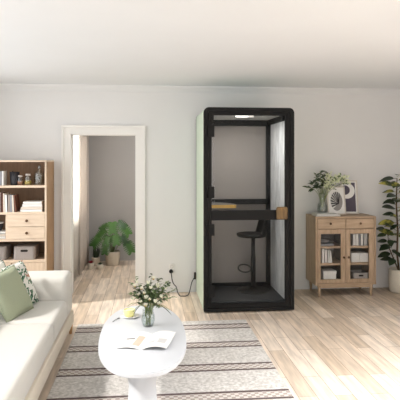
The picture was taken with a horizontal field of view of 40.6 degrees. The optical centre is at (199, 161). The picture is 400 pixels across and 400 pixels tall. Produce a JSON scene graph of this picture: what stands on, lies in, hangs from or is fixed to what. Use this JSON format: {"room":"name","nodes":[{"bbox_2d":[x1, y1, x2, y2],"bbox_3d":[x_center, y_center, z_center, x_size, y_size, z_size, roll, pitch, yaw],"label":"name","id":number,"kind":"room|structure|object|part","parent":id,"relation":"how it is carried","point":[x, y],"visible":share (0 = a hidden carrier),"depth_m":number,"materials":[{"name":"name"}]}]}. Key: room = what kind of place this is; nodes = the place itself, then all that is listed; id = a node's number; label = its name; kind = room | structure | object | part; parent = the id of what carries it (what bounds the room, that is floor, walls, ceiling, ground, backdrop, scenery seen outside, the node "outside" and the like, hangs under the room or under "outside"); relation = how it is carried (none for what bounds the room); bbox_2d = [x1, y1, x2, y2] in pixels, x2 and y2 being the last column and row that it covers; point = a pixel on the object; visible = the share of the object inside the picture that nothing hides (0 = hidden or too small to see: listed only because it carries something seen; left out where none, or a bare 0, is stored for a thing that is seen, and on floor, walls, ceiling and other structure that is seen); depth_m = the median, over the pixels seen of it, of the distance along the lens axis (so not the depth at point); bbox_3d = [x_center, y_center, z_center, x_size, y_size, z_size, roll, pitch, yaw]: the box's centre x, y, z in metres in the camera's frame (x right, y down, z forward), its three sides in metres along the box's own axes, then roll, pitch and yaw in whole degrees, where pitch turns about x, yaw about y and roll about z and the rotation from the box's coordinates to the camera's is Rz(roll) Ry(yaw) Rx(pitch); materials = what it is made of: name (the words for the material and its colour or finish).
{"room":"living room","nodes":[
{"label":"living room","id":0,"kind":"room"},
{"bbox_2d":[89,136,134,260],"bbox_3d":[-0.659,0.355,9.395,3.000,2.670,0.150,0,0,-6],"label":"wall","id":1,"kind":"structure","parent":0,"point":[111,158],"depth_m":9.24,"materials":[{"name":"beige paint"}]},
{"bbox_2d":[0,0,399,88],"bbox_3d":[0.347,-1.030,3.419,6.150,0.100,12.540,0,0,-6],"label":"ceiling","id":2,"kind":"structure","parent":0,"point":[234,43],"depth_m":4.43,"materials":[{"name":"paint"}]},
{"bbox_2d":[0,91,399,292],"bbox_3d":[-0.010,0.355,7.102,5.850,2.670,0.140,0,0,-6],"label":"wall","id":3,"kind":"structure","parent":0,"point":[356,136],"depth_m":7.02,"materials":[{"name":"white paint"}]},
{"bbox_2d":[61,125,144,292],"bbox_3d":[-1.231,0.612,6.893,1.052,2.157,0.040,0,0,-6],"label":"trim","id":4,"kind":"structure","parent":3,"relation":"attached to","point":[66,130],"depth_m":6.89,"materials":[{"name":"white paint"}]},
{"bbox_2d":[169,264,173,272],"bbox_3d":[-0.366,1.380,6.991,0.070,0.120,0.013,0,0,-6],"label":"wall outlet","id":5,"kind":"object","parent":3,"relation":"attached to","point":[171,266],"visible":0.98,"depth_m":6.99,"materials":[{"name":"white paint"}]},
{"bbox_2d":[169,269,195,296],"bbox_3d":[-0.218,1.538,6.888,0.346,0.304,0.227,0,0,-6],"label":"power cord","id":6,"kind":"object","parent":5,"relation":"attached to","point":[170,270],"visible":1,"depth_m":6.90,"materials":[{"name":"plastic"}]},
{"bbox_2d":[0,83,399,95],"bbox_3d":[0.000,-0.938,7.001,5.550,0.085,0.064,0,0,-6],"label":"trim","id":7,"kind":"structure","parent":3,"relation":"attached to","point":[3,86],"depth_m":6.99,"materials":[{"name":"paint"}]},
{"bbox_2d":[38,260,399,399],"bbox_3d":[0.347,1.720,3.419,6.150,0.060,12.540,0,0,-6],"label":"floor","id":8,"kind":"structure","parent":0,"point":[342,343],"depth_m":5.45,"materials":[{"name":"brown wood"}]},
{"bbox_2d":[0,160,53,270],"bbox_3d":[-2.249,0.835,6.524,0.860,1.711,0.539,0,0,-6],"label":"bookcase","id":9,"kind":"object","parent":8,"relation":"on","point":[21,227],"visible":0.59,"depth_m":6.45,"materials":[{"name":"brown wood"}]},
{"bbox_2d":[0,171,1,185],"bbox_3d":[-2.338,0.191,6.384,0.020,0.168,0.150,0,0,-6],"label":"book","id":10,"kind":"object","parent":9,"relation":"on","point":[0,171],"visible":0.59,"depth_m":6.31,"materials":[{"name":"white paper"}]},
{"bbox_2d":[1,192,6,211],"bbox_3d":[-2.313,0.473,6.387,0.020,0.226,0.190,0,0,-6],"label":"book","id":11,"kind":"object","parent":9,"relation":"on","point":[3,192],"visible":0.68,"depth_m":6.29,"materials":[{"name":"brown paper"}]},
{"bbox_2d":[2,171,6,185],"bbox_3d":[-2.314,0.190,6.387,0.022,0.170,0.150,0,0,-6],"label":"book","id":12,"kind":"object","parent":9,"relation":"on","point":[4,173],"visible":0.98,"depth_m":6.35,"materials":[{"name":"white paper"}]},
{"bbox_2d":[0,243,11,259],"bbox_3d":[-2.408,1.069,6.447,0.245,0.157,0.302,0,0,-6],"label":"storage box","id":13,"kind":"object","parent":9,"relation":"on","point":[5,248],"visible":0.99,"depth_m":6.35,"materials":[{"name":"grey fabric"}]},
{"bbox_2d":[3,192,8,211],"bbox_3d":[-2.296,0.475,6.388,0.022,0.222,0.190,-2,0,-6],"label":"book","id":14,"kind":"object","parent":9,"relation":"on","point":[4,194],"visible":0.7,"depth_m":6.29,"materials":[{"name":"white paper"}]},
{"bbox_2d":[5,194,9,211],"bbox_3d":[-2.272,0.484,6.391,0.034,0.206,0.190,0,0,-6],"label":"book","id":15,"kind":"object","parent":9,"relation":"on","point":[6,195],"visible":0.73,"depth_m":6.30,"materials":[{"name":"white paper"}]},
{"bbox_2d":[8,194,11,211],"bbox_3d":[-2.239,0.485,6.394,0.022,0.202,0.190,0,0,-6],"label":"book","id":16,"kind":"object","parent":9,"relation":"on","point":[10,194],"visible":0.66,"depth_m":6.30,"materials":[{"name":"beige paper"}]},
{"bbox_2d":[10,194,15,211],"bbox_3d":[-2.215,0.485,6.396,0.022,0.202,0.190,0,0,-6],"label":"book","id":17,"kind":"object","parent":9,"relation":"on","point":[12,194],"visible":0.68,"depth_m":6.30,"materials":[{"name":"grey paper"}]},
{"bbox_2d":[9,171,19,184],"bbox_3d":[-2.204,0.189,6.417,0.116,0.172,0.116,0,0,-6],"label":"tumbler","id":18,"kind":"object","parent":9,"relation":"on","point":[14,178],"visible":0.8,"depth_m":6.37,"materials":[{"name":"ceramic"}]},
{"bbox_2d":[12,194,16,211],"bbox_3d":[-2.194,0.487,6.398,0.030,0.199,0.190,0,0,-6],"label":"book","id":19,"kind":"object","parent":9,"relation":"on","point":[13,210],"visible":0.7,"depth_m":6.30,"materials":[{"name":"white paper"}]},
{"bbox_2d":[13,194,19,211],"bbox_3d":[-2.172,0.486,6.400,0.040,0.201,0.190,0,0,-6],"label":"book","id":20,"kind":"object","parent":9,"relation":"on","point":[15,197],"visible":0.95,"depth_m":6.36,"materials":[{"name":"brown paper"}]},
{"bbox_2d":[17,175,22,184],"bbox_3d":[-2.132,0.216,6.404,0.072,0.118,0.072,0,0,-6],"label":"glass jar","id":21,"kind":"object","parent":9,"relation":"on","point":[18,182],"visible":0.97,"depth_m":6.38,"materials":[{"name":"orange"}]},
{"bbox_3d":[-2.250,1.161,6.532,0.818,0.026,0.498,0,0,-6],"label":"shelf","id":22,"kind":"part","parent":9,"relation":"part of","materials":[{"name":"brown wood"}]},
{"bbox_3d":[-2.250,0.914,6.532,0.818,0.026,0.498,0,0,-6],"label":"shelf","id":23,"kind":"part","parent":9,"relation":"part of","materials":[{"name":"brown wood"}]},
{"bbox_3d":[-2.250,0.599,6.532,0.818,0.026,0.498,0,0,-6],"label":"shelf","id":24,"kind":"part","parent":9,"relation":"part of","materials":[{"name":"brown wood"}]},
{"bbox_3d":[-2.250,0.288,6.532,0.818,0.026,0.498,0,0,-6],"label":"shelf","id":25,"kind":"part","parent":9,"relation":"part of","materials":[{"name":"brown wood"}]},
{"bbox_2d":[14,243,38,259],"bbox_3d":[-2.076,1.069,6.479,0.245,0.157,0.302,0,0,-6],"label":"storage box","id":26,"kind":"object","parent":9,"relation":"on","point":[22,251],"visible":1,"depth_m":6.34,"materials":[{"name":"grey fabric"}]},
{"bbox_3d":[-2.050,0.684,6.503,0.421,0.140,0.400,0,0,-6],"label":"drawer","id":27,"kind":"part","parent":9,"relation":"part of","materials":[{"name":"brown wood"}]},
{"bbox_3d":[-2.050,0.828,6.503,0.421,0.140,0.400,0,0,-6],"label":"drawer","id":28,"kind":"part","parent":9,"relation":"part of","materials":[{"name":"brown wood"}]},
{"bbox_3d":[-2.251,-0.011,6.538,0.860,0.021,0.510,0,0,-6],"label":"panel","id":29,"kind":"part","parent":9,"relation":"part of","materials":[{"name":"brown wood"}]},
{"bbox_2d":[25,174,30,184],"bbox_3d":[-2.043,0.207,6.413,0.084,0.135,0.084,0,0,-6],"label":"glass jar","id":30,"kind":"object","parent":9,"relation":"on","point":[27,182],"visible":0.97,"depth_m":6.38,"materials":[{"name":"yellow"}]},
{"bbox_3d":[-2.006,1.414,6.315,0.370,0.472,0.018,0,0,-6],"label":"door","id":31,"kind":"part","parent":9,"relation":"part of","materials":[{"name":"brown wood"}]},
{"bbox_2d":[20,208,44,211],"bbox_3d":[-1.992,0.571,6.438,0.250,0.030,0.200,0,0,-6],"label":"book","id":32,"kind":"object","parent":9,"relation":"on","point":[21,210],"visible":0.79,"depth_m":6.34,"materials":[{"name":"white paper"}]},
{"bbox_2d":[21,206,44,208],"bbox_3d":[-1.988,0.541,6.438,0.245,0.028,0.200,0,0,-6],"label":"book","id":33,"kind":"object","parent":32,"relation":"on","point":[43,207],"visible":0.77,"depth_m":6.34,"materials":[{"name":"white paper"}]},
{"bbox_2d":[22,203,44,206],"bbox_3d":[-1.980,0.511,6.439,0.225,0.032,0.200,0,0,-6],"label":"book","id":34,"kind":"object","parent":33,"relation":"on","point":[43,204],"visible":0.79,"depth_m":6.34,"materials":[{"name":"white paper"}]},
{"bbox_2d":[23,200,44,203],"bbox_3d":[-1.977,0.479,6.439,0.212,0.030,0.200,0,0,-6],"label":"book","id":35,"kind":"object","parent":34,"relation":"on","point":[27,201],"visible":1,"depth_m":6.35,"materials":[{"name":"white paper"}]},
{"bbox_3d":[-1.834,0.845,6.585,0.021,1.690,0.498,0,0,-6],"label":"panel","id":36,"kind":"part","parent":9,"relation":"part of","materials":[{"name":"brown wood"}]},
{"bbox_2d":[0,270,73,399],"bbox_3d":[-1.612,1.340,3.737,1.032,0.700,3.150,0,0,-6],"label":"sofa","id":37,"kind":"object","parent":8,"relation":"on","point":[31,343],"visible":0.83,"depth_m":4.05,"materials":[{"name":"beige fabric"}]},
{"bbox_2d":[0,259,5,267],"bbox_3d":[-1.748,1.065,4.723,0.145,0.363,0.376,0,0,2],"label":"throw pillow","id":38,"kind":"object","parent":37,"relation":"on","point":[2,264],"visible":0.12,"depth_m":4.83,"materials":[{"name":"white fabric"}]},
{"bbox_2d":[0,265,33,322],"bbox_3d":[-1.567,1.090,4.475,0.209,0.406,0.438,0,0,11],"label":"throw pillow","id":39,"kind":"object","parent":37,"relation":"on","point":[15,300],"visible":0.97,"depth_m":4.43,"materials":[{"name":"green fabric"}]},
{"bbox_2d":[0,260,38,302],"bbox_3d":[-1.576,1.075,4.700,0.199,0.372,0.406,0,0,10],"label":"throw pillow","id":40,"kind":"object","parent":37,"relation":"on","point":[20,266],"visible":0.36,"depth_m":4.76,"materials":[{"name":"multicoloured fabric"}]},
{"bbox_2d":[0,323,52,399],"bbox_3d":[-1.398,1.360,3.466,0.645,0.190,1.566,0,0,-6],"label":"seat cushion","id":41,"kind":"object","parent":37,"relation":"on","point":[26,349],"depth_m":3.62,"materials":[{"name":"beige fabric"}]},
{"bbox_2d":[0,301,66,341],"bbox_3d":[-1.508,1.360,4.596,0.645,0.190,0.696,0,0,-6],"label":"seat cushion","id":42,"kind":"object","parent":37,"relation":"on","point":[54,313],"depth_m":4.51,"materials":[{"name":"beige fabric"}]},
{"bbox_3d":[-1.740,1.266,5.116,1.002,0.408,0.380,0,0,-6],"label":"armrest","id":43,"kind":"part","parent":37,"relation":"part of","materials":[{"name":"beige fabric"}]},
{"bbox_2d":[88,261,93,268],"bbox_3d":[-1.724,1.625,8.534,0.106,0.129,0.107,0,0,-6],"label":"potted succulent","id":44,"kind":"object","parent":8,"relation":"on","point":[90,263],"visible":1,"depth_m":8.50,"materials":[{"name":"beige ceramic"}]},
{"bbox_2d":[91,247,99,265],"bbox_3d":[-1.704,1.515,8.827,0.142,0.350,0.150,0,0,-6],"label":"potted snake plant","id":45,"kind":"object","parent":8,"relation":"on","point":[95,259],"visible":0.9,"depth_m":8.78,"materials":[{"name":"green plant"}]},
{"bbox_3d":[-1.704,1.623,8.827,0.136,0.135,0.135,0,0,-6],"label":"pot","id":46,"kind":"part","parent":45,"relation":"part of","materials":[{"name":"beige ceramic"}]},
{"bbox_2d":[96,262,103,268],"bbox_3d":[-1.580,1.640,8.537,0.112,0.101,0.111,0,0,-6],"label":"potted succulent","id":47,"kind":"object","parent":8,"relation":"on","point":[100,265],"visible":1,"depth_m":8.50,"materials":[{"name":"beige ceramic"}]},
{"bbox_2d":[89,220,134,265],"bbox_3d":[-1.431,1.322,8.861,0.761,0.735,0.288,0,0,-6],"label":"monstera","id":48,"kind":"object","parent":8,"relation":"on","point":[112,256],"visible":1,"depth_m":8.80,"materials":[{"name":"plant"}]},
{"bbox_2d":[105,250,119,265],"bbox_3d":[-1.438,1.577,8.883,0.244,0.225,0.243,0,0,-6],"label":"pot","id":49,"kind":"object","parent":48,"relation":"attached to","point":[113,259],"depth_m":8.78,"materials":[{"name":"beige ceramic"}]},
{"bbox_2d":[46,320,294,399],"bbox_3d":[-0.221,1.685,3.967,1.755,0.010,3.440,0,0,-6],"label":"area rug","id":50,"kind":"object","parent":8,"relation":"on","point":[223,359],"visible":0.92,"depth_m":4.31,"materials":[{"name":"beige fabric"}]},
{"bbox_2d":[98,305,185,399],"bbox_3d":[-0.424,1.475,4.018,0.630,0.410,1.560,0,0,-6],"label":"coffee table","id":51,"kind":"object","parent":50,"relation":"on","point":[142,368],"visible":0.92,"depth_m":3.62,"materials":[{"name":"white paint"}]},
{"bbox_2d":[121,313,138,318],"bbox_3d":[-0.569,1.262,4.421,0.148,0.017,0.148,0,0,-6],"label":"saucer","id":52,"kind":"object","parent":51,"relation":"on","point":[135,314],"visible":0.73,"depth_m":4.41,"materials":[{"name":"ceramic"}]},
{"bbox_2d":[123,308,134,316],"bbox_3d":[-0.574,1.234,4.424,0.106,0.058,0.094,0,0,-42],"label":"teacup","id":53,"kind":"object","parent":52,"relation":"on","point":[128,312],"visible":0.97,"depth_m":4.39,"materials":[{"name":"yellow ceramic"}]},
{"bbox_2d":[116,331,175,349],"bbox_3d":[-0.374,1.253,3.812,0.350,0.034,0.330,0,0,8],"label":"magazine","id":54,"kind":"object","parent":51,"relation":"on","point":[139,340],"visible":1,"depth_m":3.79,"materials":[{"name":"white paper"}]},
{"bbox_2d":[132,336,145,345],"bbox_3d":[-0.428,1.255,3.789,0.050,0.008,0.200,0,0,8],"label":"picture","id":55,"kind":"object","parent":54,"relation":"on","point":[137,340],"depth_m":3.79},
{"bbox_2d":[157,338,166,342],"bbox_3d":[-0.263,1.238,3.740,0.060,0.004,0.090,0,0,8],"label":"picture","id":56,"kind":"object","parent":54,"relation":"on","point":[159,340],"depth_m":3.74},
{"bbox_3d":[-0.402,1.206,4.181,0.106,0.128,0.105,0,0,-6],"label":"glass vase","id":57,"kind":"object","parent":51,"relation":"on","visible":0},
{"bbox_2d":[127,273,177,325],"bbox_3d":[-0.367,1.065,4.181,0.381,0.392,0.251,0,0,-26],"label":"flower bouquet","id":58,"kind":"object","parent":57,"relation":"in","point":[150,300],"visible":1,"depth_m":4.16,"materials":[{"name":"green plant"}]},
{"bbox_2d":[196,107,293,311],"bbox_3d":[0.512,0.537,6.540,1.034,2.305,1.019,0,0,-6],"label":"booth","id":59,"kind":"object","parent":8,"relation":"on","point":[245,155],"visible":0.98,"depth_m":6.72,"materials":[{"name":"green paint"}]},
{"bbox_3d":[0.469,0.513,6.978,0.930,2.153,0.080,0,0,-6],"label":"panel","id":60,"kind":"part","parent":59,"relation":"part of","materials":[{"name":"clear glass"}]},
{"bbox_3d":[0.476,0.523,6.913,0.864,2.117,0.050,0,0,-6],"label":"frame","id":61,"kind":"part","parent":59,"relation":"part of","materials":[{"name":"black metal"}]},
{"bbox_3d":[0.508,-0.550,6.581,0.930,0.030,0.877,0,0,-6],"label":"ceiling panel","id":62,"kind":"part","parent":59,"relation":"part of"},
{"bbox_3d":[0.548,0.598,6.085,0.841,0.112,0.018,0,0,-6],"label":"door rail","id":63,"kind":"part","parent":59,"relation":"part of","materials":[{"name":"black metal"}]},
{"bbox_2d":[236,209,269,293],"bbox_3d":[0.658,1.079,6.654,0.417,1.006,0.410,0,0,-6],"label":"bar stool","id":64,"kind":"object","parent":59,"relation":"on","point":[261,231],"visible":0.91,"depth_m":6.63,"materials":[{"name":"black metal"}]},
{"bbox_3d":[0.636,0.900,6.652,0.372,0.048,0.380,0,0,-6],"label":"seat","id":65,"kind":"part","parent":64,"relation":"part of","materials":[{"name":"black plastic"}]},
{"bbox_3d":[0.787,0.737,6.667,0.157,0.322,0.341,0,0,-6],"label":"backrest","id":66,"kind":"part","parent":64,"relation":"part of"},
{"bbox_3d":[0.954,0.513,6.619,0.035,2.153,0.827,0,0,-6],"label":"felt panel","id":67,"kind":"part","parent":59,"relation":"part of","materials":[{"name":"grey fabric"}]},
{"bbox_3d":[0.923,0.577,6.090,0.128,0.140,0.044,0,0,-6],"label":"door handle","id":68,"kind":"part","parent":59,"relation":"part of","materials":[{"name":"brown wood"}]},
{"bbox_2d":[306,213,375,296],"bbox_3d":[1.812,1.187,6.963,0.783,1.006,0.438,0,0,-6],"label":"display cabinet","id":69,"kind":"object","parent":8,"relation":"on","point":[338,229],"visible":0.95,"depth_m":6.79,"materials":[{"name":"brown wood"}]},
{"bbox_3d":[1.432,1.124,6.938,0.022,0.836,0.415,0,0,-6],"label":"panel","id":70,"kind":"part","parent":69,"relation":"part of","materials":[{"name":"brown wood"}]},
{"bbox_3d":[1.493,1.616,6.765,0.048,0.148,0.047,0,0,-6],"label":"leg","id":71,"kind":"part","parent":69,"relation":"part of","materials":[{"name":"brown wood"}]},
{"bbox_2d":[321,249,323,262],"bbox_3d":[1.542,1.181,6.881,0.030,0.178,0.170,0,0,-6],"label":"book","id":72,"kind":"object","parent":69,"relation":"on","point":[322,250],"visible":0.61,"depth_m":6.80,"materials":[{"name":"white paper"}]},
{"bbox_2d":[324,249,326,262],"bbox_3d":[1.579,1.186,6.884,0.030,0.168,0.170,0,0,-6],"label":"book","id":73,"kind":"object","parent":69,"relation":"on","point":[325,250],"visible":0.59,"depth_m":6.80,"materials":[{"name":"white paper"}]},
{"bbox_2d":[311,213,339,216],"bbox_3d":[1.605,0.675,6.897,0.310,0.018,0.220,0,0,-6],"label":"book","id":74,"kind":"object","parent":69,"relation":"on","point":[311,213],"visible":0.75,"depth_m":6.79,"materials":[{"name":"white paper"}]},
{"bbox_2d":[312,212,337,214],"bbox_3d":[1.592,0.659,6.901,0.270,0.014,0.220,0,0,-6],"label":"book","id":75,"kind":"object","parent":74,"relation":"on","point":[315,213],"visible":1,"depth_m":6.83,"materials":[{"name":"white paper"}]},
{"bbox_3d":[1.563,0.524,6.913,0.128,0.255,0.127,0,0,-6],"label":"glass vase","id":76,"kind":"object","parent":75,"relation":"on","visible":0},
{"bbox_2d":[302,170,350,209],"bbox_3d":[1.629,0.373,6.908,0.641,0.534,0.237,0,0,-6],"label":"flower arrangement","id":77,"kind":"object","parent":76,"relation":"in","point":[342,179],"visible":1,"depth_m":6.90,"materials":[{"name":"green plant"}]},
{"bbox_2d":[321,242,333,245],"bbox_3d":[1.596,1.047,6.916,0.170,0.022,0.200,0,0,-6],"label":"book","id":78,"kind":"object","parent":69,"relation":"on","point":[327,243],"visible":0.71,"depth_m":6.82,"materials":[{"name":"grey paper"}]},
{"bbox_2d":[321,238,328,242],"bbox_3d":[1.591,1.010,6.916,0.136,0.050,0.136,0,0,-6],"label":"bowl","id":79,"kind":"object","parent":78,"relation":"on","point":[323,240],"visible":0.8,"depth_m":6.88,"materials":[{"name":"grey ceramic"}]},
{"bbox_2d":[327,249,329,262],"bbox_3d":[1.615,1.190,6.888,0.030,0.160,0.170,0,0,-6],"label":"book","id":80,"kind":"object","parent":69,"relation":"on","point":[328,250],"visible":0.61,"depth_m":6.80,"materials":[{"name":"white paper"}]},
{"bbox_2d":[321,268,336,278],"bbox_3d":[1.629,1.448,6.889,0.173,0.145,0.178,0,0,-6],"label":"carton","id":81,"kind":"object","parent":69,"relation":"on","point":[326,273],"visible":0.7,"depth_m":6.81,"materials":[{"name":"white cardboard"}]},
{"bbox_3d":[1.629,1.393,6.889,0.173,0.035,0.178,0,0,-6],"label":"lid","id":82,"kind":"part","parent":81,"relation":"part of","materials":[{"name":"white cardboard"}]},
{"bbox_2d":[321,258,339,265],"bbox_3d":[1.620,1.284,6.965,0.358,0.028,0.373,0,0,-6],"label":"shelf","id":83,"kind":"object","parent":69,"relation":"attached to","point":[335,261],"depth_m":6.81,"materials":[{"name":"brown wood"}]},
{"bbox_2d":[321,242,339,248],"bbox_3d":[1.620,1.072,6.965,0.358,0.028,0.373,0,0,-6],"label":"shelf","id":84,"kind":"object","parent":69,"relation":"attached to","point":[336,244],"depth_m":6.79,"materials":[{"name":"brown wood"}]},
{"bbox_3d":[1.630,0.772,6.931,0.361,0.123,0.356,0,0,-6],"label":"drawer","id":85,"kind":"part","parent":69,"relation":"part of","materials":[{"name":"brown wood"}]},
{"bbox_3d":[1.646,1.180,6.764,0.361,0.672,0.020,0,0,-6],"label":"door","id":86,"kind":"part","parent":69,"relation":"part of","materials":[{"name":"brown wood"}]},
{"bbox_2d":[326,186,345,214],"bbox_3d":[1.770,0.500,7.019,0.242,0.364,0.084,0,0,-8],"label":"picture frame","id":87,"kind":"object","parent":69,"relation":"on","point":[336,203],"visible":0.91,"depth_m":7.02,"materials":[{"name":"white paper"}]},
{"bbox_3d":[1.811,0.695,6.974,0.783,0.022,0.415,0,0,-6],"label":"panel","id":88,"kind":"part","parent":69,"relation":"part of","materials":[{"name":"brown wood"}]},
{"bbox_3d":[1.791,1.113,7.175,0.739,0.814,0.012,0,0,-6],"label":"panel","id":89,"kind":"part","parent":69,"relation":"part of","materials":[{"name":"clear glass"}]},
{"bbox_3d":[1.811,1.531,6.974,0.739,0.022,0.415,0,0,-6],"label":"panel","id":90,"kind":"part","parent":69,"relation":"part of","materials":[{"name":"brown wood"}]},
{"bbox_2d":[340,180,358,213],"bbox_3d":[1.966,0.462,7.110,0.222,0.439,0.096,0,0,-2],"label":"picture frame","id":91,"kind":"object","parent":69,"relation":"on","point":[351,191],"visible":0.84,"depth_m":7.11,"materials":[{"name":"white paper"}]},
{"bbox_2d":[350,234,355,245],"bbox_3d":[1.944,0.988,6.920,0.034,0.140,0.170,0,0,-6],"label":"book","id":92,"kind":"object","parent":69,"relation":"on","point":[352,236],"visible":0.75,"depth_m":6.84,"materials":[{"name":"white paper"}]},
{"bbox_2d":[350,251,358,261],"bbox_3d":[1.963,1.212,6.931,0.108,0.115,0.170,0,0,-6],"label":"carton","id":93,"kind":"object","parent":69,"relation":"on","point":[354,256],"visible":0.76,"depth_m":6.85,"materials":[{"name":"white cardboard"}]},
{"bbox_2d":[350,270,367,278],"bbox_3d":[2.031,1.462,6.937,0.200,0.115,0.202,0,0,-6],"label":"basket","id":94,"kind":"object","parent":69,"relation":"on","point":[354,274],"visible":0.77,"depth_m":6.84,"materials":[{"name":"grey fabric"}]},
{"bbox_2d":[350,262,367,264],"bbox_3d":[1.999,1.284,7.002,0.359,0.028,0.373,0,0,-6],"label":"shelf","id":95,"kind":"object","parent":69,"relation":"attached to","point":[351,263],"depth_m":6.82,"materials":[{"name":"brown wood"}]},
{"bbox_2d":[350,245,367,247],"bbox_3d":[1.999,1.072,7.002,0.359,0.028,0.373,0,0,-6],"label":"shelf","id":96,"kind":"object","parent":69,"relation":"attached to","point":[351,246],"depth_m":6.82,"materials":[{"name":"brown wood"}]},
{"bbox_3d":[1.996,0.772,6.967,0.362,0.123,0.356,0,0,-6],"label":"drawer","id":97,"kind":"part","parent":69,"relation":"part of","materials":[{"name":"brown wood"}]},
{"bbox_3d":[2.012,1.180,6.800,0.362,0.672,0.020,0,0,-6],"label":"door","id":98,"kind":"part","parent":69,"relation":"part of","materials":[{"name":"brown wood"}]},
{"bbox_2d":[360,234,362,244],"bbox_3d":[2.046,0.984,6.930,0.034,0.148,0.170,0,0,-6],"label":"book","id":99,"kind":"object","parent":69,"relation":"on","point":[361,235],"visible":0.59,"depth_m":6.84,"materials":[{"name":"white paper"}]},
{"bbox_2d":[356,251,367,261],"bbox_3d":[2.078,1.212,6.943,0.108,0.115,0.170,0,0,-6],"label":"carton","id":100,"kind":"object","parent":69,"relation":"on","point":[363,256],"visible":0.86,"depth_m":6.86,"materials":[{"name":"white cardboard"}]},
{"bbox_2d":[363,233,367,244],"bbox_3d":[2.093,0.983,6.934,0.048,0.150,0.170,0,0,-6],"label":"book","id":101,"kind":"object","parent":69,"relation":"on","point":[365,235],"visible":0.61,"depth_m":6.85,"materials":[{"name":"white paper"}]},
{"bbox_3d":[2.189,1.124,7.011,0.022,0.836,0.415,0,0,-6],"label":"panel","id":102,"kind":"part","parent":69,"relation":"part of","materials":[{"name":"brown wood"}]},
{"bbox_3d":[2.163,1.616,6.830,0.048,0.148,0.047,0,0,-6],"label":"leg","id":103,"kind":"part","parent":69,"relation":"part of","materials":[{"name":"brown wood"}]},
{"bbox_2d":[376,174,399,293],"bbox_3d":[2.525,0.898,7.028,0.466,1.584,0.379,0,0,16],"label":"rubber plant","id":104,"kind":"object","parent":8,"relation":"on","point":[393,272],"visible":1,"depth_m":7.02,"materials":[{"name":"green plant"}]},
{"bbox_3d":[2.598,1.540,7.043,0.270,0.300,0.270,0,0,-6],"label":"pot","id":105,"kind":"part","parent":104,"relation":"part of","materials":[{"name":"beige ceramic"}]},
{"bbox_3d":[-1.964,0.355,8.088,0.150,2.670,2.200,0,0,-6],"label":"wall","id":106,"kind":"structure","parent":0,"visible":0},
{"bbox_3d":[-1.847,-0.890,8.080,0.082,0.024,2.120,0,0,-6],"label":"curtain rod","id":107,"kind":"object","parent":106,"relation":"attached to","visible":0},
{"bbox_2d":[73,136,77,283],"bbox_3d":[-1.768,0.400,7.524,0.050,2.540,0.921,0,0,-6],"label":"curtain","id":108,"kind":"object","parent":107,"relation":"hanging from","point":[75,138],"visible":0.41,"depth_m":7.61,"materials":[{"name":"white fabric"}]},
{"bbox_2d":[78,136,88,274],"bbox_3d":[-1.850,0.400,8.521,0.093,2.540,1.122,0,0,-6],"label":"curtain","id":109,"kind":"object","parent":107,"relation":"hanging from","point":[83,141],"visible":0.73,"depth_m":8.35,"materials":[{"name":"white fabric"}]}
]}

